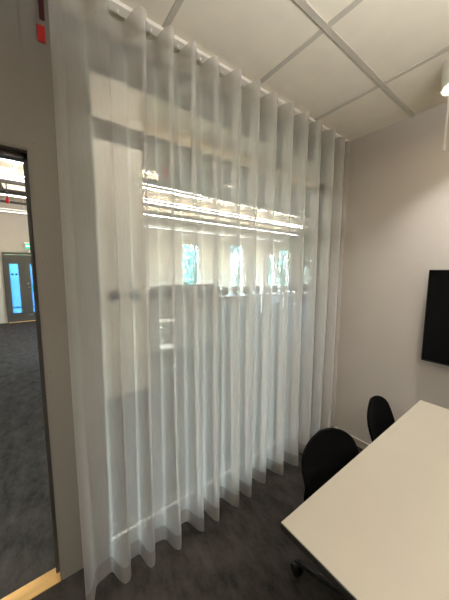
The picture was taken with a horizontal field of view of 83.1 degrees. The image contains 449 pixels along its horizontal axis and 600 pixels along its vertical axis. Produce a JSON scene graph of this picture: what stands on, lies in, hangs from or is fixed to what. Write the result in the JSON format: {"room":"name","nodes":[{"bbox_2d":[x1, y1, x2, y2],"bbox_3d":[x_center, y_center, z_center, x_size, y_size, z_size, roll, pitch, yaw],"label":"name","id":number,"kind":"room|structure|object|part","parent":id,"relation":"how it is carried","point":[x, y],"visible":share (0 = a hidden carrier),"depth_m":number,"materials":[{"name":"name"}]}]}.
{"room":"meeting room","nodes":[
{"label":"meeting room","id":0,"kind":"room"},
{"bbox_2d":[0,196,299,323],"bbox_3d":[-2.298,-1.431,10.168,16.600,3.550,0.200,-5,8,-37],"label":"wall","id":1,"kind":"structure","parent":0,"point":[163,247],"depth_m":10.99,"materials":[{"name":"white paint"}]},
{"bbox_2d":[0,208,26,213],"bbox_3d":[-5.853,-2.468,7.037,0.559,0.085,0.052,-5,8,-37],"label":"linear light","id":2,"kind":"object","parent":1,"relation":"hanging from","point":[25,212],"depth_m":7.01,"materials":[{"name":"white plastic"}]},
{"bbox_2d":[1,252,35,322],"bbox_3d":[-5.888,-0.373,7.503,0.940,2.020,0.181,-5,8,-37],"label":"door","id":3,"kind":"structure","parent":1,"relation":"in","point":[17,270],"depth_m":7.39,"materials":[{"name":"grey metal"}]},
{"bbox_3d":[-6.077,-0.334,7.366,0.200,1.430,0.010,-5,8,-37],"label":"pane","id":4,"kind":"part","parent":3,"relation":"part of","materials":[{"name":"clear glass"}]},
{"bbox_3d":[-5.700,-0.364,7.646,0.200,1.430,0.010,-5,8,-37],"label":"pane","id":5,"kind":"part","parent":3,"relation":"part of","materials":[{"name":"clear glass"}]},
{"bbox_2d":[24,242,29,248],"bbox_3d":[-5.645,-1.602,7.475,0.405,0.180,0.050,-5,8,-37],"label":"exit sign","id":6,"kind":"object","parent":1,"relation":"attached to","point":[27,244],"visible":0.26,"depth_m":7.38,"materials":[{"name":"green plastic"}]},
{"bbox_2d":[183,244,198,283],"bbox_3d":[-1.446,-1.422,10.778,0.790,1.840,0.050,-5,8,-37],"label":"window","id":7,"kind":"structure","parent":1,"relation":"in","point":[183,244],"depth_m":10.95,"materials":[{"name":"white plastic"}]},
{"bbox_2d":[144,224,283,241],"bbox_3d":[0.131,-2.989,11.476,7.617,0.169,0.052,-5,8,-37],"label":"linear light","id":8,"kind":"object","parent":1,"relation":"hanging from","point":[152,226],"depth_m":10.82,"materials":[{"name":"white plastic"}]},
{"bbox_2d":[144,213,295,234],"bbox_3d":[0.443,-2.864,9.677,7.098,0.167,0.048,-5,8,-37],"label":"linear light","id":9,"kind":"object","parent":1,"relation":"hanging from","point":[173,217],"depth_m":9.02,"materials":[{"name":"white plastic"}]},
{"bbox_2d":[230,245,241,286],"bbox_3d":[0.549,-1.647,12.253,0.770,1.970,0.050,-5,8,-37],"label":"window","id":10,"kind":"structure","parent":1,"relation":"in","point":[231,245],"depth_m":12.43,"materials":[{"name":"white plastic"}]},
{"bbox_2d":[268,255,273,285],"bbox_3d":[2.503,-1.600,13.727,0.450,1.680,0.050,-5,8,-37],"label":"window","id":11,"kind":"structure","parent":1,"relation":"in","point":[271,255],"depth_m":13.82,"materials":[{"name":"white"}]},
{"bbox_2d":[278,250,288,285],"bbox_3d":[3.305,-1.803,14.306,0.850,2.000,0.050,-5,8,-37],"label":"window","id":12,"kind":"structure","parent":1,"relation":"in","point":[280,250],"depth_m":14.51,"materials":[{"name":"white plastic"}]},
{"bbox_2d":[0,91,316,237],"bbox_3d":[0.152,-2.800,6.720,16.900,0.280,8.370,-5,8,-37],"label":"ceiling","id":13,"kind":"structure","parent":0,"point":[161,119],"depth_m":4.70,"materials":[{"name":"white paint"}]},
{"bbox_2d":[5,183,9,203],"bbox_3d":[-4.651,-2.376,5.401,0.078,0.620,0.080,-5,8,-37],"label":"sprinkler","id":14,"kind":"object","parent":13,"relation":"hanging from","point":[7,200],"visible":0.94,"depth_m":5.40,"materials":[{"name":"red metal"}]},
{"bbox_2d":[0,173,24,181],"bbox_3d":[-3.837,-2.214,4.587,0.334,0.086,0.048,-5,8,-37],"label":"linear light","id":15,"kind":"object","parent":13,"relation":"hanging from","point":[11,177],"depth_m":4.57,"materials":[{"name":"white plastic"}]},
{"bbox_2d":[0,193,25,197],"bbox_3d":[-4.817,-2.380,5.778,0.440,0.042,0.048,-5,8,-37],"label":"linear light","id":16,"kind":"object","parent":13,"relation":"hanging from","point":[0,193],"depth_m":5.77,"materials":[{"name":"white plastic"}]},
{"bbox_2d":[0,158,202,199],"bbox_3d":[-2.724,-2.379,4.336,5.500,0.362,0.048,-5,8,-37],"label":"linear light","id":17,"kind":"object","parent":13,"relation":"hanging from","point":[146,186],"visible":0.38,"depth_m":5.46,"materials":[{"name":"white plastic"}]},
{"bbox_2d":[163,157,167,177],"bbox_3d":[-0.926,-2.215,3.949,0.078,0.590,0.080,-5,8,-37],"label":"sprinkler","id":18,"kind":"object","parent":13,"relation":"hanging from","point":[165,172],"visible":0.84,"depth_m":3.95,"materials":[{"name":"red metal"}]},
{"bbox_3d":[-0.926,-1.991,3.974,0.078,0.140,0.080,-5,8,-37],"label":"bulb","id":19,"kind":"part","parent":18,"relation":"part of","materials":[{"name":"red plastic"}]},
{"bbox_2d":[143,198,302,227],"bbox_3d":[0.507,-2.653,7.802,6.081,0.273,0.048,-5,8,-37],"label":"linear light","id":20,"kind":"object","parent":13,"relation":"hanging from","point":[144,199],"depth_m":7.21,"materials":[{"name":"white plastic"}]},
{"bbox_2d":[143,177,314,218],"bbox_3d":[-0.633,-2.409,5.635,12.000,0.080,0.130,-5,8,-37],"label":"cable tray","id":21,"kind":"object","parent":13,"relation":"hanging from","point":[149,181],"visible":0.44,"depth_m":5.93,"materials":[{"name":"white metal"}]},
{"bbox_2d":[158,161,314,215],"bbox_3d":[2.956,-2.578,7.422,10.100,0.280,0.410,-5,8,-37],"label":"duct","id":22,"kind":"object","parent":13,"relation":"hanging from","point":[174,177],"visible":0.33,"depth_m":5.17,"materials":[{"name":"white metal"}]},
{"bbox_2d":[274,151,289,168],"bbox_3d":[1.007,-2.448,4.430,0.260,0.220,0.123,-5,8,-37],"label":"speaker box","id":23,"kind":"object","parent":13,"relation":"attached to","point":[281,160],"visible":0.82,"depth_m":4.37,"materials":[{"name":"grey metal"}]},
{"bbox_2d":[280,152,288,165],"bbox_3d":[1.043,-2.443,4.383,0.220,0.180,0.003,-5,8,-37],"label":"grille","id":24,"kind":"object","parent":23,"relation":"attached to","point":[284,158],"depth_m":4.38,"materials":[{"name":"white metal"}]},
{"bbox_2d":[287,171,289,200],"bbox_3d":[1.337,-2.359,5.256,0.078,0.580,0.080,-5,8,-37],"label":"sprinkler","id":25,"kind":"object","parent":13,"relation":"hanging from","point":[288,195],"visible":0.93,"depth_m":5.25,"materials":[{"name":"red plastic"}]},
{"bbox_2d":[0,0,330,579],"bbox_3d":[2.627,-0.676,3.617,16.600,3.550,0.082,-5,8,-37],"label":"wall","id":26,"kind":"structure","parent":0,"point":[44,106],"depth_m":1.14,"materials":[{"name":"white paint"}]},
{"bbox_2d":[0,143,62,599],"bbox_3d":[-1.220,0.408,0.859,1.022,1.989,0.092,-5,8,-37],"label":"door","id":27,"kind":"structure","parent":26,"relation":"in","point":[51,578],"depth_m":1.14,"materials":[{"name":"grey metal"}]},
{"bbox_2d":[37,0,45,43],"bbox_3d":[-0.723,-1.106,0.995,0.028,0.170,0.008,-5,8,-37],"label":"tag","id":28,"kind":"object","parent":26,"relation":"attached to","point":[40,29],"visible":1,"depth_m":1.00,"materials":[{"name":"red plastic"}]},
{"bbox_2d":[85,53,322,537],"bbox_3d":[0.106,0.048,1.809,1.844,2.400,0.045,-5,8,-37],"label":"window","id":29,"kind":"structure","parent":26,"relation":"in","point":[99,128],"depth_m":1.50,"materials":[{"name":"grey metal"}]},
{"bbox_3d":[0.098,1.234,1.940,1.794,0.014,0.045,-5,8,-37],"label":"rail","id":30,"kind":"part","parent":29,"relation":"part of","materials":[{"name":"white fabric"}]},
{"bbox_2d":[110,419,317,550],"bbox_3d":[0.152,1.260,1.946,1.924,0.062,0.036,-5,8,-37],"label":"baseboard","id":31,"kind":"structure","parent":26,"relation":"attached to","point":[154,518],"depth_m":1.69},
{"bbox_2d":[0,297,363,599],"bbox_3d":[1.375,0.957,5.479,16.800,0.120,12.500,-5,8,-37],"label":"floor","id":32,"kind":"structure","parent":0,"point":[217,404],"depth_m":2.01,"materials":[{"name":"carpet"}]},
{"bbox_2d":[90,70,148,398],"bbox_3d":[-1.354,-0.637,3.149,0.540,3.550,0.550,-5,8,-37],"label":"column","id":33,"kind":"structure","parent":32,"relation":"on","point":[118,168],"depth_m":2.92,"materials":[{"name":"paint"}]},
{"bbox_2d":[158,318,175,370],"bbox_3d":[-0.873,0.684,3.882,0.256,0.765,0.256,-5,8,-37],"label":"side table","id":34,"kind":"object","parent":32,"relation":"on","point":[167,346],"visible":1,"depth_m":3.87,"materials":[{"name":"white plastic"}]},
{"bbox_2d":[158,318,174,321],"bbox_3d":[-0.872,0.308,3.840,0.256,0.008,0.256,-5,8,-37],"label":"shelf","id":35,"kind":"object","parent":34,"relation":"attached to","point":[168,319],"depth_m":3.80,"materials":[{"name":"white plastic"}]},
{"bbox_2d":[159,344,175,348],"bbox_3d":[-0.874,0.709,3.885,0.256,0.010,0.256,-5,8,-37],"label":"shelf","id":36,"kind":"object","parent":34,"relation":"attached to","point":[164,346],"depth_m":3.85,"materials":[{"name":"white plastic"}]},
{"bbox_2d":[147,284,220,359],"bbox_3d":[-0.860,0.323,4.875,1.460,1.260,0.770,-5,8,-37],"label":"sofa","id":37,"kind":"object","parent":32,"relation":"on","point":[197,321],"visible":0.84,"depth_m":4.51,"materials":[{"name":"fabric"}]},
{"bbox_3d":[-1.444,0.598,4.556,0.110,0.540,0.630,-5,8,-37],"label":"armrest","id":38,"kind":"part","parent":37,"relation":"part of","materials":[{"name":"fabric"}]},
{"bbox_2d":[221,290,297,314],"bbox_3d":[1.109,0.111,9.108,3.800,0.745,0.750,-5,8,-37],"label":"office desk","id":39,"kind":"object","parent":32,"relation":"on","point":[230,300],"visible":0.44,"depth_m":9.25,"materials":[{"name":"white plastic"}]},
{"bbox_3d":[0.945,0.099,9.328,0.050,0.720,0.050,-5,8,-37],"label":"leg","id":40,"kind":"part","parent":39,"relation":"part of","materials":[{"name":"white plastic"}]},
{"bbox_3d":[0.924,-0.029,9.342,3.600,0.470,0.030,-5,8,-37],"label":"modesty panel","id":41,"kind":"part","parent":39,"relation":"part of","materials":[{"name":"fabric"}]},
{"bbox_3d":[1.274,0.149,8.890,0.050,0.720,0.050,-5,8,-37],"label":"leg","id":42,"kind":"part","parent":39,"relation":"part of","materials":[{"name":"white plastic"}]},
{"bbox_3d":[2.716,0.033,9.961,0.050,0.720,0.050,-5,8,-37],"label":"leg","id":43,"kind":"part","parent":39,"relation":"part of","materials":[{"name":"white plastic"}]},
{"bbox_2d":[291,428,358,599],"bbox_3d":[0.583,1.027,1.017,0.602,0.734,0.619,-3,7,-24],"label":"swivel chair","id":44,"kind":"object","parent":32,"relation":"on","point":[328,451],"visible":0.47,"depth_m":1.22,"materials":[{"name":"black plastic"}]},
{"bbox_3d":[0.469,1.295,1.173,0.268,0.058,0.044,6,9,41],"label":"leg","id":45,"kind":"part","parent":44,"relation":"part of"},
{"bbox_2d":[280,400,448,599],"bbox_3d":[1.410,1.123,0.256,1.284,0.720,2.414,-5,8,-37],"label":"meeting table","id":46,"kind":"object","parent":32,"relation":"on","point":[378,529],"visible":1,"depth_m":0.81,"materials":[{"name":"laminate"}]},
{"bbox_2d":[367,395,394,441],"bbox_3d":[1.077,0.989,1.371,0.602,0.736,0.619,-5,8,-40],"label":"swivel chair","id":47,"kind":"object","parent":32,"relation":"on","point":[380,417],"visible":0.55,"depth_m":1.57,"materials":[{"name":"black plastic"}]},
{"bbox_2d":[49,0,448,146],"bbox_3d":[0.354,-1.017,-0.712,4.470,0.056,4.030,-5,8,-37],"label":"ceiling","id":48,"kind":"structure","parent":0,"point":[359,68],"depth_m":1.21,"materials":[{"name":"tile"}]},
{"bbox_2d":[109,0,348,141],"bbox_3d":[0.169,-1.226,1.471,2.138,0.029,0.045,-5,8,-37],"label":"track","id":49,"kind":"object","parent":48,"relation":"attached to","point":[116,6],"visible":0.47,"depth_m":1.19,"materials":[{"name":"white plastic"}]},
{"bbox_2d":[59,0,349,599],"bbox_3d":[0.183,0.039,1.608,2.029,2.536,0.141,-5,8,-37],"label":"sheer curtain","id":50,"kind":"object","parent":49,"relation":"hanging from","point":[121,33],"visible":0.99,"depth_m":1.38,"materials":[{"name":"white fabric"}]},
{"bbox_2d":[440,57,448,95],"bbox_3d":[1.202,-1.152,1.283,0.160,0.129,0.160,-5,8,-37],"label":"ceiling spotlight","id":51,"kind":"object","parent":48,"relation":"attached to","point":[445,67],"visible":0.97,"depth_m":1.29,"materials":[{"name":"white plastic"}]},
{"bbox_2d":[442,89,448,151],"bbox_3d":[1.045,-0.955,1.178,0.014,0.500,0.014,-5,8,-37],"label":"hanging cord","id":52,"kind":"object","parent":48,"relation":"hanging from","point":[447,110],"visible":1,"depth_m":1.19,"materials":[{"name":"white plastic"}]},
{"bbox_2d":[298,237,313,297],"bbox_3d":[6.856,-1.595,11.899,0.150,3.550,8.370,-5,8,-37],"label":"wall","id":53,"kind":"structure","parent":0,"point":[306,247],"depth_m":14.64,"materials":[{"name":"white paint"}]},
{"bbox_2d":[0,188,313,236],"bbox_3d":[-0.947,-2.641,8.218,16.600,0.095,0.100,-5,8,-37],"label":"ceiling pipe","id":54,"kind":"object","parent":53,"relation":"attached to","point":[9,191],"visible":0.48,"depth_m":8.31,"materials":[{"name":"white metal"}]},
{"bbox_2d":[0,178,313,231],"bbox_3d":[-0.528,-2.596,7.658,16.600,0.076,0.080,-5,8,-37],"label":"ceiling pipe","id":55,"kind":"object","parent":53,"relation":"attached to","point":[6,181],"visible":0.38,"depth_m":7.45,"materials":[{"name":"white metal"}]},
{"bbox_2d":[0,200,313,240],"bbox_3d":[-1.605,-2.742,9.093,16.600,0.057,0.060,-5,8,-37],"label":"ceiling pipe","id":56,"kind":"object","parent":53,"relation":"attached to","point":[3,201],"visible":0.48,"depth_m":9.62,"materials":[{"name":"white metal"}]},
{"bbox_2d":[142,160,314,206],"bbox_3d":[1.028,-2.318,5.593,16.600,0.023,0.024,-5,8,-37],"label":"ceiling pipe","id":57,"kind":"object","parent":53,"relation":"attached to","point":[142,160],"visible":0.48,"depth_m":4.73,"materials":[{"name":"white metal"}]},
{"bbox_2d":[319,102,448,443],"bbox_3d":[2.187,-0.063,0.763,0.100,2.970,4.210,-5,8,-37],"label":"wall","id":58,"kind":"structure","parent":0,"point":[388,211],"depth_m":1.95,"materials":[{"name":"paint"}]},
{"bbox_2d":[318,418,369,448],"bbox_3d":[2.130,1.383,0.900,0.014,0.064,4.030,-5,8,-37],"label":"baseboard","id":59,"kind":"structure","parent":58,"relation":"attached to","point":[359,443],"depth_m":2.20,"materials":[{"name":"paint"}]},
{"bbox_2d":[421,270,448,365],"bbox_3d":[1.712,0.154,1.264,0.090,0.610,1.136,-5,8,-37],"label":"television","id":60,"kind":"object","parent":58,"relation":"attached to","point":[435,344],"visible":1,"depth_m":1.64,"materials":[{"name":"black plastic"}]},
{"label":"outside","id":61,"kind":"structure","parent":0,"visible":0},
{"bbox_2d":[230,278,285,285],"bbox_3d":[-12.848,-2.129,33.881,80.000,0.150,50.300,-5,8,-37],"label":"ground","id":62,"kind":"structure","parent":61,"point":[270,280],"depth_m":34.94,"materials":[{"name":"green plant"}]},
{"bbox_2d":[183,249,196,284],"bbox_3d":[-2.329,-1.811,16.897,1.832,3.113,1.808,-5,8,-37],"label":"tree","id":63,"kind":"object","parent":62,"relation":"on","point":[190,256],"visible":0.63,"depth_m":16.32,"materials":[{"name":"green plant"}]},
{"bbox_2d":[183,245,196,253],"bbox_3d":[-2.007,-3.941,19.415,3.658,6.774,3.658,-5,8,-37],"label":"tree","id":64,"kind":"object","parent":62,"relation":"on","point":[185,247],"visible":0.02,"depth_m":18.43,"materials":[{"name":"green plant"}]},
{"bbox_2d":[230,246,239,284],"bbox_3d":[1.279,-3.553,20.631,3.116,5.755,3.041,-5,8,-37],"label":"tree","id":65,"kind":"object","parent":62,"relation":"on","point":[234,276],"visible":0.24,"depth_m":19.96,"materials":[{"name":"green plant"}]},
{"bbox_2d":[269,250,286,284],"bbox_3d":[5.034,-3.477,22.271,2.883,5.264,2.845,-5,8,-37],"label":"tree","id":66,"kind":"object","parent":62,"relation":"on","point":[282,261],"visible":0.24,"depth_m":21.79,"materials":[{"name":"green plant"}]}
]}

